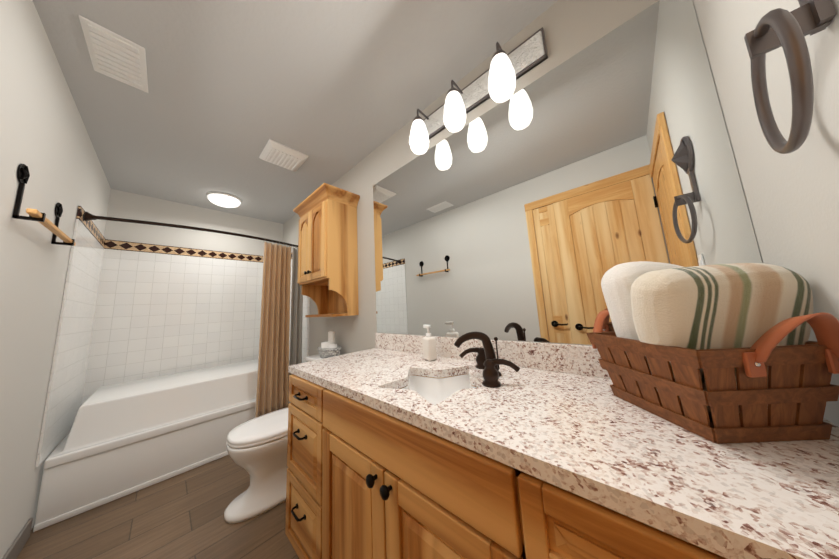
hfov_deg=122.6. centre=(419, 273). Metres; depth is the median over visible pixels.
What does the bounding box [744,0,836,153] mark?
towel ring
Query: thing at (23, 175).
towel bar
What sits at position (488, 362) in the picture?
faucet
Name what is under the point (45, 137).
wall
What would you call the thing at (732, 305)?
towel
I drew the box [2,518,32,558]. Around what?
baseboard
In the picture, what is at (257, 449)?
toilet
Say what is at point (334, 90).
ceiling
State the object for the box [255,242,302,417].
shower curtain
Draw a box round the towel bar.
[12,164,75,245]
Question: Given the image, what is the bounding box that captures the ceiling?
[33,0,557,223]
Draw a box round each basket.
[318,331,340,357]
[586,310,838,443]
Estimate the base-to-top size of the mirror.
1.148 m
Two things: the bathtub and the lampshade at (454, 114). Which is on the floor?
the bathtub
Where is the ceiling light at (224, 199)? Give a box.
[206,191,241,207]
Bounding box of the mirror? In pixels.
[373,0,761,344]
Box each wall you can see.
[0,0,110,558]
[104,189,282,255]
[309,51,495,355]
[501,0,658,94]
[692,0,838,426]
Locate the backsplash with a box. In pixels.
[373,333,609,376]
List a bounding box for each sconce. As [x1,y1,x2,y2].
[409,119,428,154]
[412,103,445,138]
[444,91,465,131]
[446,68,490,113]
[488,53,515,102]
[491,27,547,79]
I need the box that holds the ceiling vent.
[78,15,147,92]
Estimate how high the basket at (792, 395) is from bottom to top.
0.233 m
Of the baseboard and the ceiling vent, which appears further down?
the baseboard
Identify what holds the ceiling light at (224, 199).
attached to the ceiling
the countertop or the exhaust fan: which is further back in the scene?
the exhaust fan
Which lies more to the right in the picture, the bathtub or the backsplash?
the backsplash
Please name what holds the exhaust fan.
attached to the ceiling
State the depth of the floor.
1.29 m
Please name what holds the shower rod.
attached to the tub surround tile at (70, 374)
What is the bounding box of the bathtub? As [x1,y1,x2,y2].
[33,359,290,531]
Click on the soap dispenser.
(429, 347)
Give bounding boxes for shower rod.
[84,212,297,247]
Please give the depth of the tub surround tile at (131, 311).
2.40 m
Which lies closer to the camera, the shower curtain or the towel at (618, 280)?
the towel at (618, 280)
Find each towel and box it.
[601,261,682,391]
[630,263,812,412]
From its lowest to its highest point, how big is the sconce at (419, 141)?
0.198 m
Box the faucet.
[454,331,519,387]
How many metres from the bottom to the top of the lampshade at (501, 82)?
0.198 m
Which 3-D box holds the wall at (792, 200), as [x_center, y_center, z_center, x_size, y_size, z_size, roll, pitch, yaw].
[0.446,-0.083,0.017,0.120,2.440,1.740,-10,-11,42]
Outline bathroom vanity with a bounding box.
[285,365,756,558]
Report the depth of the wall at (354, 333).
1.85 m
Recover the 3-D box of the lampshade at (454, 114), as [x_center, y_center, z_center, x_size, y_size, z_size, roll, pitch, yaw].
[0.180,-0.835,1.183,0.116,0.198,0.116,-10,-11,42]
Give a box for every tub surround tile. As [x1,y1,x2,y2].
[35,206,106,466]
[87,239,262,398]
[289,253,309,362]
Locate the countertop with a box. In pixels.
[289,349,838,558]
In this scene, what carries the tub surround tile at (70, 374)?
attached to the wall at (45, 137)
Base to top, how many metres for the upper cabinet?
1.010 m
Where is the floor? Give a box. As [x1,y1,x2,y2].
[16,455,298,558]
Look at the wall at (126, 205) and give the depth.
2.55 m
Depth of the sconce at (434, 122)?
1.40 m
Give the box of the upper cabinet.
[293,183,359,316]
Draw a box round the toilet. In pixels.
[224,354,339,523]
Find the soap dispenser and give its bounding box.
[422,325,436,360]
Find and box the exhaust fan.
[259,139,308,171]
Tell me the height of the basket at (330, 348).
0.200 m

